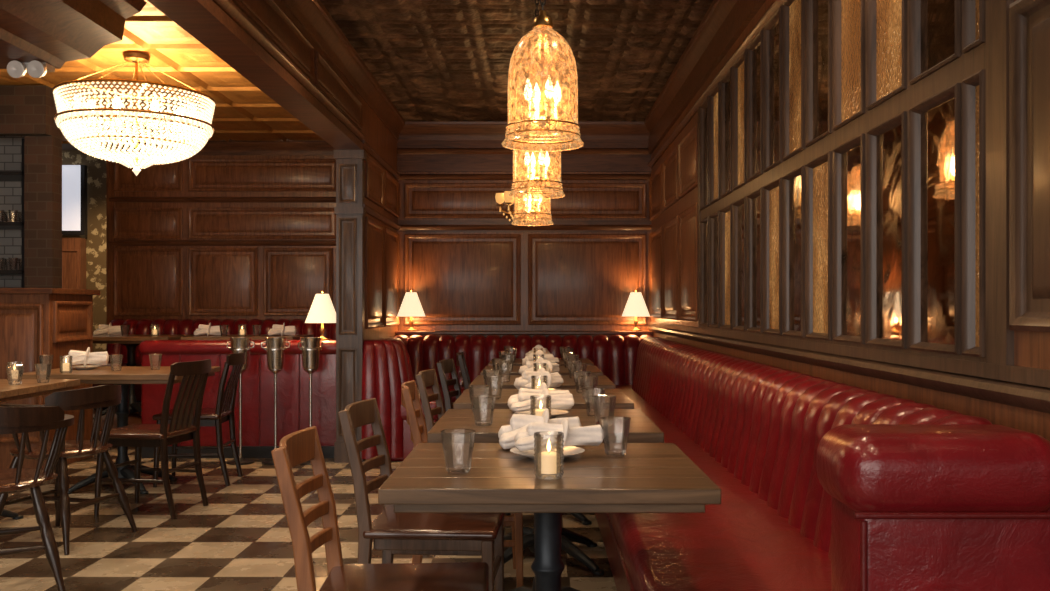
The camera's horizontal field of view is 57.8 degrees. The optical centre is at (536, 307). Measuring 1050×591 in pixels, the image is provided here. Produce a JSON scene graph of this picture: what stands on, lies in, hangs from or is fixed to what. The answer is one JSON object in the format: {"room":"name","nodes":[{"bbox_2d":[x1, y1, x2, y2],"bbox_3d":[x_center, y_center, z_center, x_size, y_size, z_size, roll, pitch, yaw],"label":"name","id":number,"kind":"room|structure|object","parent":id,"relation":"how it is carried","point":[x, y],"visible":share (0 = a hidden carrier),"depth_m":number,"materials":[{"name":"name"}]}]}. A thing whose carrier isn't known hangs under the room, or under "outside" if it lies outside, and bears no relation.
{"room":"restaurant","nodes":[
{"label":"restaurant","id":0,"kind":"room"},
{"bbox_2d":[0,136,23,287],"bbox_3d":[-5.107,-0.285,7.950,2.165,2.870,0.100,0,0,0],"label":"tiled wall","id":1,"kind":"structure","parent":0,"point":[10,146],"depth_m":7.90,"materials":[{"name":"white tile"}]},
{"bbox_2d":[0,138,23,287],"bbox_3d":[-4.820,-0.740,7.690,1.560,1.200,0.380,0,0,0],"label":"bar shelf","id":2,"kind":"object","parent":1,"relation":"attached to","point":[4,175],"visible":0.43,"depth_m":7.50,"materials":[{"name":"black"}]},
{"bbox_2d":[0,210,20,269],"bbox_3d":[-4.795,-0.542,7.670,1.280,0.480,0.207,0,0,0],"label":"glassware","id":3,"kind":"object","parent":2,"relation":"on","point":[11,214],"visible":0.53,"depth_m":7.62,"materials":[{"name":"clear glass"}]},
{"bbox_2d":[0,85,61,287],"bbox_3d":[-4.995,-0.286,7.475,2.390,2.873,0.250,0,0,0],"label":"brick pier","id":4,"kind":"object","parent":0,"point":[28,111],"visible":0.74,"depth_m":7.45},
{"bbox_2d":[62,150,105,364],"bbox_3d":[-4.700,-0.455,12.450,3.000,3.210,0.100,0,0,0],"label":"wall","id":5,"kind":"structure","parent":0,"point":[95,238],"depth_m":12.40,"materials":[{"name":"paper"}]},
{"bbox_2d":[62,238,85,288],"bbox_3d":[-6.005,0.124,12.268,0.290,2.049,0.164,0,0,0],"label":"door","id":6,"kind":"structure","parent":5,"relation":"in","point":[73,249],"depth_m":12.20,"materials":[{"name":"brown wood"}]},
{"bbox_2d":[62,165,86,234],"bbox_3d":[-6.020,-1.400,12.320,0.340,0.900,0.080,0,0,0],"label":"window","id":7,"kind":"structure","parent":5,"relation":"in","point":[74,177],"depth_m":12.30,"materials":[{"name":"clear glass"}]},
{"bbox_2d":[0,0,324,143],"bbox_3d":[-3.810,-1.772,3.885,4.780,0.095,12.170,0,0,0],"label":"ceiling","id":8,"kind":"structure","parent":0,"point":[242,111],"depth_m":7.24,"materials":[{"name":"wood"}]},
{"bbox_2d":[0,0,146,68],"bbox_3d":[-4.195,-1.536,1.585,3.990,0.373,7.550,0,0,0],"label":"bulkhead","id":9,"kind":"object","parent":8,"relation":"attached to","point":[55,33],"visible":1,"depth_m":5.00,"materials":[{"name":"brown wood"}]},
{"bbox_2d":[7,60,54,77],"bbox_3d":[-2.785,-1.301,5.241,0.204,0.096,0.158,0,0,0],"label":"emergency light","id":10,"kind":"object","parent":9,"relation":"attached to","point":[15,69],"visible":1,"depth_m":5.17,"materials":[{"name":"white plastic"}]},
{"bbox_2d":[52,53,215,175],"bbox_3d":[-2.740,-1.313,6.500,1.025,0.823,1.025,0,0,45],"label":"crystal chandelier","id":11,"kind":"object","parent":8,"relation":"hanging from","point":[192,144],"visible":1,"depth_m":6.25,"materials":[{"name":"clear glass"}]},
{"bbox_2d":[147,0,404,149],"bbox_3d":[-1.395,-1.468,3.400,0.330,0.585,11.200,0,0,0],"label":"ceiling beam","id":12,"kind":"structure","parent":8,"relation":"attached to","point":[295,52],"depth_m":5.26,"materials":[{"name":"wood"}]},
{"bbox_2d":[106,139,335,345],"bbox_3d":[-2.925,-0.305,9.975,3.150,2.910,0.230,0,0,0],"label":"wall","id":13,"kind":"structure","parent":0,"point":[235,230],"depth_m":9.94,"materials":[{"name":"brown wood"}]},
{"bbox_2d":[0,447,616,590],"bbox_3d":[-2.500,1.200,5.400,7.400,0.100,15.200,0,0,0],"label":"floor","id":14,"kind":"structure","parent":0,"point":[240,541],"depth_m":4.72,"materials":[{"name":"tile"}]},
{"bbox_2d":[0,406,73,590],"bbox_3d":[-2.197,0.765,3.845,0.585,0.776,0.512,0,0,-30],"label":"chair","id":15,"kind":"object","parent":14,"relation":"on","point":[13,420],"visible":1,"depth_m":3.77,"materials":[{"name":"brown wood"}]},
{"bbox_2d":[0,379,79,519],"bbox_3d":[-3.070,0.775,4.950,1.000,0.750,0.799,0,0,0],"label":"dining table","id":16,"kind":"object","parent":14,"relation":"on","point":[28,388],"visible":0.98,"depth_m":5.00,"materials":[{"name":"brown wood"}]},
{"bbox_2d":[6,365,23,384],"bbox_3d":[-2.720,0.349,4.950,0.087,0.100,0.083,0,0,0],"label":"drinking glass","id":17,"kind":"object","parent":16,"relation":"on","point":[8,367],"visible":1,"depth_m":4.95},
{"bbox_2d":[35,363,51,382],"bbox_3d":[-2.640,0.349,5.080,0.087,0.100,0.083,0,0,0],"label":"drinking glass","id":18,"kind":"object","parent":16,"relation":"on","point":[49,366],"visible":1,"depth_m":5.08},
{"bbox_2d":[0,288,99,468],"bbox_3d":[-4.795,0.505,7.030,2.790,1.290,0.740,0,0,0],"label":"bar cabinet","id":19,"kind":"object","parent":14,"relation":"on","point":[34,322],"visible":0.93,"depth_m":6.70,"materials":[{"name":"brown wood"}]},
{"bbox_2d":[0,385,137,554],"bbox_3d":[-2.354,0.765,4.718,0.512,0.776,0.585,0,0,15],"label":"chair","id":20,"kind":"object","parent":14,"relation":"on","point":[109,396],"visible":0.8,"depth_m":4.61,"materials":[{"name":"brown wood"}]},
{"bbox_2d":[93,409,140,446],"bbox_3d":[-2.960,1.074,8.890,2.960,0.148,2.080,0,0,0],"label":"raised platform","id":21,"kind":"object","parent":14,"relation":"on","point":[133,418],"visible":0.02,"depth_m":8.52,"materials":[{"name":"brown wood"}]},
{"bbox_2d":[93,335,199,418],"bbox_3d":[-3.750,0.628,8.780,0.990,0.742,0.791,0,0,0],"label":"dining table","id":22,"kind":"object","parent":21,"relation":"on","point":[131,342],"visible":0.45,"depth_m":8.61,"materials":[{"name":"brown wood"}]},
{"bbox_2d":[93,322,121,335],"bbox_3d":[-3.946,0.201,8.741,0.248,0.136,0.139,0,0,-11],"label":"cloth napkin","id":23,"kind":"object","parent":22,"relation":"on","point":[102,329],"visible":0.96,"depth_m":8.73,"materials":[{"name":"white fabric"}]},
{"bbox_2d":[93,319,335,408],"bbox_3d":[-2.975,0.556,9.608,2.850,0.888,0.624,0,0,0],"label":"banquette","id":24,"kind":"object","parent":21,"relation":"on","point":[171,326],"visible":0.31,"depth_m":9.71,"materials":[{"name":"red leather"}]},
{"bbox_2d":[181,335,313,339],"bbox_3d":[-2.650,0.628,8.780,0.990,0.742,0.791,0,0,0],"label":"dining table","id":25,"kind":"object","parent":21,"relation":"on","point":[201,337],"visible":0.15,"depth_m":8.55,"materials":[{"name":"brown wood"}]},
{"bbox_2d":[194,323,222,335],"bbox_3d":[-3.026,0.201,8.741,0.248,0.136,0.139,0,0,-11],"label":"cloth napkin","id":26,"kind":"object","parent":25,"relation":"on","point":[202,329],"visible":0.99,"depth_m":8.73,"materials":[{"name":"white fabric"}]},
{"bbox_2d":[268,323,295,335],"bbox_3d":[-2.346,0.201,8.741,0.248,0.136,0.139,0,0,-11],"label":"cloth napkin","id":27,"kind":"object","parent":25,"relation":"on","point":[276,329],"visible":1,"depth_m":8.74,"materials":[{"name":"white fabric"}]},
{"bbox_2d":[22,366,220,493],"bbox_3d":[-2.670,0.775,6.120,1.000,0.750,0.799,0,0,0],"label":"dining table","id":28,"kind":"object","parent":14,"relation":"on","point":[128,375],"visible":0.68,"depth_m":5.95,"materials":[{"name":"brown wood"}]},
{"bbox_2d":[60,356,72,372],"bbox_3d":[-2.900,0.347,5.850,0.072,0.104,0.072,0,0,0],"label":"votive candle","id":29,"kind":"object","parent":28,"relation":"on","point":[66,366],"visible":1,"depth_m":5.84,"materials":[{"name":"clear glass"}]},
{"bbox_2d":[72,365,100,369],"bbox_3d":[-2.950,0.390,6.200,0.200,0.019,0.200,0,0,0],"label":"dinner plate","id":30,"kind":"object","parent":28,"relation":"on","point":[81,367],"visible":0.94,"depth_m":6.17,"materials":[{"name":"white ceramic"}]},
{"bbox_2d":[63,347,108,366],"bbox_3d":[-2.947,0.322,6.200,0.282,0.136,0.135,0,0,-17],"label":"cloth napkin","id":31,"kind":"object","parent":30,"relation":"on","point":[78,357],"visible":0.88,"depth_m":6.18,"materials":[{"name":"white fabric"}]},
{"bbox_2d":[94,359,210,518],"bbox_3d":[-2.156,0.725,5.392,0.530,0.856,0.420,0,0,10],"label":"bistro chair","id":32,"kind":"object","parent":14,"relation":"on","point":[162,435],"visible":0.9,"depth_m":5.28,"materials":[{"name":"brown wood"}]},
{"bbox_2d":[152,352,244,487],"bbox_3d":[-2.215,0.725,6.303,0.530,0.856,0.420,0,0,-4],"label":"bistro chair","id":33,"kind":"object","parent":14,"relation":"on","point":[223,412],"visible":0.8,"depth_m":6.17,"materials":[{"name":"brown wood"}]},
{"bbox_2d":[139,340,335,457],"bbox_3d":[-2.285,0.700,7.545,1.570,0.900,0.550,0,0,0],"label":"bench","id":34,"kind":"object","parent":14,"relation":"on","point":[257,381],"visible":0.46,"depth_m":7.30,"materials":[{"name":"leather"}]},
{"bbox_2d":[305,290,335,339],"bbox_3d":[-1.670,0.055,7.390,0.264,0.390,0.264,0,0,0],"label":"table lamp","id":35,"kind":"object","parent":34,"relation":"on","point":[322,310],"visible":0.89,"depth_m":7.32,"materials":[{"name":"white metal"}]},
{"bbox_2d":[226,337,254,464],"bbox_3d":[-2.200,0.685,7.050,0.209,0.930,0.200,0,0,0],"label":"stand","id":36,"kind":"object","parent":14,"relation":"on","point":[238,344],"visible":0.81,"depth_m":7.03,"materials":[{"name":"metal"}]},
{"bbox_2d":[261,337,289,464],"bbox_3d":[-1.940,0.685,7.050,0.209,0.930,0.200,0,0,-17],"label":"stand","id":37,"kind":"object","parent":14,"relation":"on","point":[275,348],"visible":0.85,"depth_m":7.01,"materials":[{"name":"metal"}]},
{"bbox_2d":[298,337,322,464],"bbox_3d":[-1.680,0.685,7.050,0.200,0.930,0.209,0,0,44],"label":"stand","id":38,"kind":"object","parent":14,"relation":"on","point":[310,348],"visible":0.86,"depth_m":7.00,"materials":[{"name":"metal"}]},
{"bbox_2d":[271,426,488,590],"bbox_3d":[-0.374,0.735,2.368,0.508,0.834,0.410,0,0,-3],"label":"dining chair","id":39,"kind":"object","parent":14,"relation":"on","point":[296,448],"visible":1,"depth_m":2.42,"materials":[{"name":"brown wood"}]},
{"bbox_2d":[362,337,444,460],"bbox_3d":[-1.015,0.696,7.535,0.590,0.908,1.010,0,0,0],"label":"banquette","id":40,"kind":"object","parent":14,"relation":"on","point":[386,363],"visible":0.61,"depth_m":7.08,"materials":[{"name":"red leather"}]},
{"bbox_2d":[338,398,505,590],"bbox_3d":[-0.369,0.735,3.142,0.508,0.834,0.410,0,0,3],"label":"dining chair","id":41,"kind":"object","parent":14,"relation":"on","point":[461,534],"visible":0.82,"depth_m":2.98,"materials":[{"name":"brown wood"}]},
{"bbox_2d":[436,359,461,410],"bbox_3d":[-0.334,0.735,5.753,0.508,0.834,0.410,0,0,5],"label":"dining chair","id":42,"kind":"object","parent":14,"relation":"on","point":[447,365],"visible":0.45,"depth_m":5.81,"materials":[{"name":"brown wood"}]},
{"bbox_2d":[401,380,522,587],"bbox_3d":[-0.314,0.735,3.998,0.508,0.834,0.410,0,0,-4],"label":"dining chair","id":43,"kind":"object","parent":14,"relation":"on","point":[410,400],"visible":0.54,"depth_m":3.82,"materials":[{"name":"brown wood"}]},
{"bbox_2d":[456,352,470,391],"bbox_3d":[-0.314,0.735,6.698,0.508,0.834,0.410,0,0,-3],"label":"dining chair","id":44,"kind":"object","parent":14,"relation":"on","point":[460,359],"visible":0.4,"depth_m":6.49,"materials":[{"name":"brown wood"}]},
{"bbox_2d":[416,369,511,531],"bbox_3d":[-0.334,0.735,4.752,0.508,0.834,0.410,0,0,3],"label":"dining chair","id":45,"kind":"object","parent":14,"relation":"on","point":[425,378],"visible":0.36,"depth_m":4.82,"materials":[{"name":"brown wood"}]},
{"bbox_2d":[394,335,652,411],"bbox_3d":[-0.120,0.696,8.388,2.380,0.908,0.744,0,0,0],"label":"banquette","id":46,"kind":"object","parent":14,"relation":"on","point":[615,356],"visible":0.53,"depth_m":8.55,"materials":[{"name":"red leather"}]},
{"bbox_2d":[488,358,593,365],"bbox_3d":[0.028,0.775,7.185,0.760,0.750,0.719,0,0,0],"label":"dining table","id":47,"kind":"object","parent":14,"relation":"on","point":[518,362],"visible":0.08,"depth_m":6.97,"materials":[{"name":"brown wood"}]},
{"bbox_2d":[480,366,602,374],"bbox_3d":[0.028,0.775,6.240,0.760,0.750,0.719,0,0,0],"label":"dining table","id":48,"kind":"object","parent":14,"relation":"on","point":[594,370],"visible":0.14,"depth_m":6.08,"materials":[{"name":"brown wood"}]},
{"bbox_3d":[0.014,0.389,6.310,0.200,0.019,0.200,0,0,0],"label":"dinner plate","id":49,"kind":"object","parent":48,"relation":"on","visible":0},
{"bbox_2d":[524,352,558,362],"bbox_3d":[0.025,0.340,6.311,0.245,0.091,0.123,0,0,-26],"label":"cloth napkin","id":50,"kind":"object","parent":49,"relation":"on","point":[549,357],"visible":0.49,"depth_m":6.29,"materials":[{"name":"white fabric"}]},
{"bbox_2d":[469,375,614,524],"bbox_3d":[0.028,0.775,5.295,0.760,0.750,0.719,0,0,0],"label":"dining table","id":51,"kind":"object","parent":14,"relation":"on","point":[604,381],"visible":0.2,"depth_m":5.08,"materials":[{"name":"brown wood"}]},
{"bbox_2d":[518,357,555,374],"bbox_3d":[0.010,0.349,5.561,0.245,0.123,0.117,0,0,-43],"label":"cloth napkin","id":52,"kind":"object","parent":51,"relation":"on","point":[529,364],"visible":0.17,"depth_m":5.51,"materials":[{"name":"white fabric"}]},
{"bbox_3d":[0.024,0.389,5.365,0.200,0.019,0.200,0,0,0],"label":"dinner plate","id":53,"kind":"object","parent":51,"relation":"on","visible":0},
{"bbox_2d":[526,360,559,372],"bbox_3d":[0.047,0.340,5.366,0.130,0.091,0.245,0,0,30],"label":"cloth napkin","id":54,"kind":"object","parent":53,"relation":"on","point":[551,367],"visible":0.42,"depth_m":5.36,"materials":[{"name":"white fabric"}]},
{"bbox_2d":[453,389,633,574],"bbox_3d":[0.028,0.775,4.350,0.760,0.750,0.719,0,0,0],"label":"dining table","id":55,"kind":"object","parent":14,"relation":"on","point":[622,401],"visible":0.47,"depth_m":4.21,"materials":[{"name":"brown wood"}]},
{"bbox_2d":[514,367,558,389],"bbox_3d":[0.011,0.349,4.614,0.245,0.123,0.123,0,0,-32],"label":"cloth napkin","id":56,"kind":"object","parent":55,"relation":"on","point":[525,374],"visible":0.15,"depth_m":4.59,"materials":[{"name":"white fabric"}]},
{"bbox_2d":[579,375,597,398],"bbox_3d":[0.228,0.349,4.170,0.087,0.100,0.083,0,0,-6],"label":"drinking glass","id":57,"kind":"object","parent":55,"relation":"on","point":[582,378],"visible":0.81,"depth_m":4.16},
{"bbox_3d":[0.012,0.389,4.420,0.200,0.019,0.200,0,0,0],"label":"dinner plate","id":58,"kind":"object","parent":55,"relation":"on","visible":0},
{"bbox_2d":[517,371,563,388],"bbox_3d":[0.036,0.340,4.414,0.248,0.091,0.139,0,0,-40],"label":"cloth napkin","id":59,"kind":"object","parent":58,"relation":"on","point":[552,380],"visible":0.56,"depth_m":4.39,"materials":[{"name":"white fabric"}]},
{"bbox_2d":[427,409,663,590],"bbox_3d":[0.028,0.775,3.405,0.760,0.750,0.719,0,0,0],"label":"dining table","id":60,"kind":"object","parent":14,"relation":"on","point":[642,429],"visible":0.41,"depth_m":3.26,"materials":[{"name":"brown wood"}]},
{"bbox_2d":[468,385,489,412],"bbox_3d":[-0.222,0.349,3.645,0.087,0.100,0.083,0,0,-17],"label":"drinking glass","id":61,"kind":"object","parent":60,"relation":"on","point":[471,387],"visible":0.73,"depth_m":3.63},
{"bbox_2d":[471,395,495,425],"bbox_3d":[-0.183,0.349,3.234,0.087,0.100,0.083,0,0,0],"label":"drinking glass","id":62,"kind":"object","parent":60,"relation":"on","point":[475,400],"visible":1,"depth_m":3.22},
{"bbox_2d":[508,382,569,409],"bbox_3d":[0.011,0.349,3.668,0.245,0.123,0.130,0,0,-20],"label":"cloth napkin","id":63,"kind":"object","parent":60,"relation":"on","point":[543,385],"visible":0.18,"depth_m":3.66,"materials":[{"name":"white fabric"}]},
{"bbox_2d":[530,395,550,418],"bbox_3d":[0.013,0.347,3.185,0.072,0.104,0.072,0,0,0],"label":"votive candle","id":64,"kind":"object","parent":60,"relation":"on","point":[538,412],"visible":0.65,"depth_m":3.18,"materials":[{"name":"clear glass"}]},
{"bbox_2d":[515,409,568,417],"bbox_3d":[0.017,0.390,3.475,0.200,0.019,0.200,0,0,0],"label":"dinner plate","id":65,"kind":"object","parent":60,"relation":"on","point":[554,412],"visible":0.31,"depth_m":3.50,"materials":[{"name":"white ceramic"}]},
{"bbox_2d":[508,388,573,411],"bbox_3d":[0.015,0.340,3.476,0.245,0.091,0.117,0,0,-20],"label":"cloth napkin","id":66,"kind":"object","parent":65,"relation":"on","point":[522,403],"visible":0.77,"depth_m":3.46,"materials":[{"name":"white fabric"}]},
{"bbox_2d":[583,388,604,415],"bbox_3d":[0.213,0.349,3.525,0.087,0.100,0.083,0,0,-17],"label":"drinking glass","id":67,"kind":"object","parent":60,"relation":"on","point":[602,390],"visible":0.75,"depth_m":3.51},
{"bbox_2d":[592,395,615,425],"bbox_3d":[0.228,0.349,3.225,0.087,0.100,0.083,0,0,-6],"label":"drinking glass","id":68,"kind":"object","parent":60,"relation":"on","point":[595,398],"visible":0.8,"depth_m":3.22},
{"bbox_2d":[378,443,720,590],"bbox_3d":[0.028,0.775,2.460,0.760,0.750,0.719,0,0,0],"label":"dining table","id":69,"kind":"object","parent":14,"relation":"on","point":[650,477],"visible":0.97,"depth_m":2.22,"materials":[{"name":"brown wood"}]},
{"bbox_2d":[441,429,474,473],"bbox_3d":[-0.192,0.349,2.310,0.087,0.100,0.083,0,0,0],"label":"drinking glass","id":70,"kind":"object","parent":69,"relation":"on","point":[446,437],"visible":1,"depth_m":2.30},
{"bbox_2d":[498,408,581,448],"bbox_3d":[0.012,0.349,2.716,0.248,0.123,0.139,0,0,-9],"label":"cloth napkin","id":71,"kind":"object","parent":69,"relation":"on","point":[506,434],"visible":0.45,"depth_m":2.71,"materials":[{"name":"white fabric"}]},
{"bbox_2d":[510,446,584,458],"bbox_3d":[0.028,0.390,2.540,0.200,0.019,0.200,0,0,0],"label":"dinner plate","id":72,"kind":"object","parent":69,"relation":"on","point":[568,451],"visible":0.44,"depth_m":2.56,"materials":[{"name":"white ceramic"}]},
{"bbox_2d":[514,418,603,450],"bbox_3d":[0.061,0.340,2.538,0.245,0.091,0.123,0,0,-9],"label":"cloth napkin","id":73,"kind":"object","parent":72,"relation":"on","point":[593,435],"visible":0.8,"depth_m":2.53,"materials":[{"name":"white fabric"}]},
{"bbox_2d":[534,432,563,478],"bbox_3d":[0.028,0.347,2.240,0.072,0.104,0.072,0,0,0],"label":"votive candle","id":74,"kind":"object","parent":69,"relation":"on","point":[547,462],"visible":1,"depth_m":2.23,"materials":[{"name":"clear glass"}]},
{"bbox_2d":[600,416,630,455],"bbox_3d":[0.213,0.349,2.580,0.087,0.100,0.083,0,0,-17],"label":"drinking glass","id":75,"kind":"object","parent":69,"relation":"on","point":[626,420],"visible":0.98,"depth_m":2.57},
{"bbox_2d":[595,337,1049,590],"bbox_3d":[0.668,0.696,4.989,0.808,0.908,6.222,0,0,0],"label":"banquette","id":76,"kind":"object","parent":14,"relation":"on","point":[825,485],"visible":0.98,"depth_m":2.46,"materials":[{"name":"red leather"}]},
{"bbox_2d":[334,96,400,462],"bbox_3d":[-1.397,-0.305,8.500,0.225,2.910,2.900,0,0,0],"label":"wall partition","id":77,"kind":"structure","parent":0,"point":[366,210],"depth_m":7.11,"materials":[{"name":"brown wood"}]},
{"bbox_2d":[320,0,712,121],"bbox_3d":[-0.080,-1.781,3.450,2.520,0.078,11.300,0,0,0],"label":"ceiling","id":78,"kind":"structure","parent":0,"point":[434,60],"depth_m":6.39,"materials":[{"name":"metal"}]},
{"bbox_2d":[495,111,533,223],"bbox_3d":[-0.160,-1.226,8.000,0.384,1.047,0.344,0,0,0],"label":"brass chandelier","id":79,"kind":"object","parent":78,"relation":"hanging from","point":[500,198],"visible":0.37,"depth_m":7.97,"materials":[{"name":"gold glass"}]},
{"bbox_2d":[511,47,553,225],"bbox_3d":[-0.030,-1.157,6.400,0.286,1.183,0.286,0,0,42],"label":"pendant light","id":80,"kind":"object","parent":78,"relation":"hanging from","point":[528,213],"visible":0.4,"depth_m":6.31,"materials":[{"name":"gold glass"}]},
{"bbox_2d":[509,0,564,198],"bbox_3d":[0.000,-1.157,4.800,0.286,1.183,0.286,0,0,-42],"label":"pendant light","id":81,"kind":"object","parent":78,"relation":"hanging from","point":[540,161],"visible":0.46,"depth_m":4.71,"materials":[{"name":"gold glass"}]},
{"bbox_2d":[502,0,583,151],"bbox_3d":[0.020,-1.157,3.300,0.286,1.183,0.286,0,0,-42],"label":"pendant light","id":82,"kind":"object","parent":78,"relation":"hanging from","point":[544,119],"visible":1,"depth_m":3.21,"materials":[{"name":"gold glass"}]},
{"bbox_2d":[397,122,650,330],"bbox_3d":[-0.085,-0.305,9.005,2.570,2.910,0.230,0,0,0],"label":"wall","id":83,"kind":"structure","parent":0,"point":[468,267],"depth_m":8.98,"materials":[{"name":"brown wood"}]},
{"bbox_2d":[395,331,652,337],"bbox_3d":[-0.120,0.258,8.880,2.380,0.085,0.239,0,0,0],"label":"trim","id":84,"kind":"structure","parent":83,"relation":"attached to","point":[485,334],"depth_m":8.76,"materials":[{"name":"brown wood"}]},
{"bbox_2d":[397,289,424,330],"bbox_3d":[-1.170,0.019,8.840,0.264,0.390,0.264,0,0,0],"label":"table lamp","id":85,"kind":"object","parent":84,"relation":"on","point":[411,306],"visible":1,"depth_m":8.77,"materials":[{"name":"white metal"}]},
{"bbox_2d":[622,290,649,330],"bbox_3d":[0.920,0.019,8.840,0.264,0.390,0.264,0,0,0],"label":"table lamp","id":86,"kind":"object","parent":84,"relation":"on","point":[635,306],"visible":1,"depth_m":8.77,"materials":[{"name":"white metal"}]},
{"bbox_2d":[644,0,1049,440],"bbox_3d":[1.100,-0.305,3.400,0.200,2.910,11.200,0,0,0],"label":"wall","id":87,"kind":"structure","parent":0,"point":[1011,389],"depth_m":2.31,"materials":[{"name":"brown wood"}]},
{"bbox_2d":[699,211,709,328],"bbox_3d":[1.102,-0.225,6.026,0.096,0.750,0.348,0,0,0],"label":"window","id":88,"kind":"structure","parent":87,"relation":"in","point":[704,219],"depth_m":6.12,"materials":[{"name":"brown wood"}]},
{"bbox_2d":[699,95,709,215],"bbox_3d":[1.102,-0.973,6.026,0.096,0.745,0.348,0,0,0],"label":"window","id":89,"kind":"structure","parent":87,"relation":"in","point":[704,207],"depth_m":6.12,"materials":[{"name":"brown wood"}]},
{"bbox_2d":[709,205,720,329],"bbox_3d":[1.102,-0.225,5.678,0.096,0.750,0.348,0,0,0],"label":"window","id":90,"kind":"structure","parent":87,"relation":"in","point":[714,218],"depth_m":5.77,"materials":[{"name":"brown wood"}]},
{"bbox_2d":[709,82,720,209],"bbox_3d":[1.102,-0.973,5.678,0.096,0.745,0.348,0,0,0],"label":"window","id":91,"kind":"structure","parent":87,"relation":"in","point":[714,96],"depth_m":5.77,"materials":[{"name":"brown wood"}]},
{"bbox_2d":[720,198,732,331],"bbox_3d":[1.102,-0.225,5.330,0.096,0.750,0.348,0,0,0],"label":"window","id":92,"kind":"structure","parent":87,"relation":"in","point":[726,207],"depth_m":5.41,"materials":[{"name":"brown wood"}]},
{"bbox_2d":[720,67,732,203],"bbox_3d":[1.102,-0.973,5.330,0.096,0.745,0.348,0,0,0],"label":"window","id":93,"kind":"structure","parent":87,"relation":"in","point":[726,192],"depth_m":5.41,"materials":[{"name":"brown wood"}]},
{"bbox_2d":[732,190,747,333],"bbox_3d":[1.102,-0.225,4.981,0.096,0.750,0.348,0,0,0],"label":"window","id":94,"kind":"structure","parent":87,"relation":"in","point":[739,206],"depth_m":5.04,"materials":[{"name":"brown wood"}]},
{"bbox_2d":[732,48,747,196],"bbox_3d":[1.102,-0.973,4.981,0.096,0.745,0.348,0,0,0],"label":"window","id":95,"kind":"structure","parent":87,"relation":"in","point":[739,68],"depth_m":5.04,"materials":[{"name":"brown wood"}]},
{"bbox_2d":[747,181,763,335],"bbox_3d":[1.102,-0.225,4.633,0.096,0.750,0.348,0,0,0],"label":"window","id":96,"kind":"structure","parent":87,"relation":"in","point":[755,193],"depth_m":4.70,"materials":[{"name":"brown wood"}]},
{"bbox_2d":[747,28,763,188],"bbox_3d":[1.102,-0.973,4.633,0.096,0.745,0.348,0,0,0],"label":"window","id":97,"kind":"structure","parent":87,"relation":"in","point":[755,174],"depth_m":4.70,"materials":[{"name":"brown wood"}]},
{"bbox_2d":[763,170,782,337],"bbox_3d":[1.102,-0.225,4.285,0.096,0.750,0.348,0,0,0],"label":"window","id":98,"kind":"structure","parent":87,"relation":"in","point":[772,189],"depth_m":4.34,"materials":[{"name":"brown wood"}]},
{"bbox_2d":[763,5,782,179],"bbox_3d":[1.102,-0.973,4.285,0.096,0.745,0.348,0,0,0],"label":"window","id":99,"kind":"structure","parent":87,"relation":"in","point":[772,31],"depth_m":4.34,"materials":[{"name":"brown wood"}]},
{"bbox_2d":[782,157,805,340],"bbox_3d":[1.102,-0.225,3.937,0.096,0.750,0.348,0,0,0],"label":"window","id":100,"kind":"structure","parent":87,"relation":"in","point":[793,179],"depth_m":3.98,"materials":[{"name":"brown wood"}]},
{"bbox_2d":[782,0,805,168],"bbox_3d":[1.102,-0.973,3.937,0.096,0.745,0.348,0,0,0],"label":"window","id":101,"kind":"structure","parent":87,"relation":"in","point":[793,11],"depth_m":4.00,"materials":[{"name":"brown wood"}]},
{"bbox_2d":[805,141,833,343],"bbox_3d":[1.102,-0.225,3.589,0.096,0.750,0.348,0,0,0],"label":"window","id":102,"kind":"structure","parent":87,"relation":"in","point":[819,164],"depth_m":3.63,"materials":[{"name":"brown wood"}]},
{"bbox_2d":[805,0,833,155],"bbox_3d":[1.102,-0.973,3.589,0.096,0.745,0.348,0,0,0],"label":"window","id":103,"kind":"structure","parent":87,"relation":"in","point":[819,132],"depth_m":3.63,"materials":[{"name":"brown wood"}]},
{"bbox_2d":[833,123,866,347],"bbox_3d":[1.102,-0.225,3.240,0.096,0.750,0.348,0,0,0],"label":"mirror","id":104,"kind":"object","parent":87,"relation":"in","point":[850,150],"depth_m":3.26,"materials":[{"name":"mirror"}]},
{"bbox_2d":[833,0,866,140],"bbox_3d":[1.102,-0.973,3.240,0.096,0.745,0.348,0,0,0],"label":"window","id":105,"kind":"structure","parent":87,"relation":"in","point":[849,16],"depth_m":3.28,"materials":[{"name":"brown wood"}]},
{"bbox_2d":[867,98,909,352],"bbox_3d":[1.102,-0.225,2.892,0.096,0.750,0.348,0,0,0],"label":"mirror","id":106,"kind":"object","parent":87,"relation":"in","point":[888,132],"depth_m":2.91,"materials":[{"name":"mirror"}]},
{"bbox_2d":[867,0,909,121],"bbox_3d":[1.102,-0.973,2.892,0.096,0.745,0.348,0,0,0],"label":"window","id":107,"kind":"structure","parent":87,"relation":"in","point":[888,86],"depth_m":2.93,"materials":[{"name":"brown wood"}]},
{"bbox_2d":[909,68,963,359],"bbox_3d":[1.102,-0.225,2.544,0.096,0.750,0.348,0,0,0],"label":"mirror","id":108,"kind":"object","parent":87,"relation":"in","point":[935,113],"depth_m":2.56,"materials":[{"name":"mirror"}]},
{"bbox_2d":[909,0,963,97],"bbox_3d":[1.102,-0.973,2.544,0.096,0.745,0.348,0,0,0],"label":"window","id":109,"kind":"structure","parent":87,"relation":"in","point":[935,26],"depth_m":2.58,"materials":[{"name":"brown wood"}]},
{"bbox_2d":[962,56,984,362],"bbox_3d":[1.102,-0.225,2.310,0.096,0.750,0.120,0,0,0],"label":"window","id":110,"kind":"structure","parent":87,"relation":"in","point":[973,83],"depth_m":2.34,"materials":[{"name":"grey wood"}]},
{"bbox_2d":[962,0,984,66],"bbox_3d":[1.102,-0.973,2.310,0.096,0.745,0.120,0,0,0],"label":"window","id":111,"kind":"structure","parent":87,"relation":"in","point":[973,11],"depth_m":2.34,"materials":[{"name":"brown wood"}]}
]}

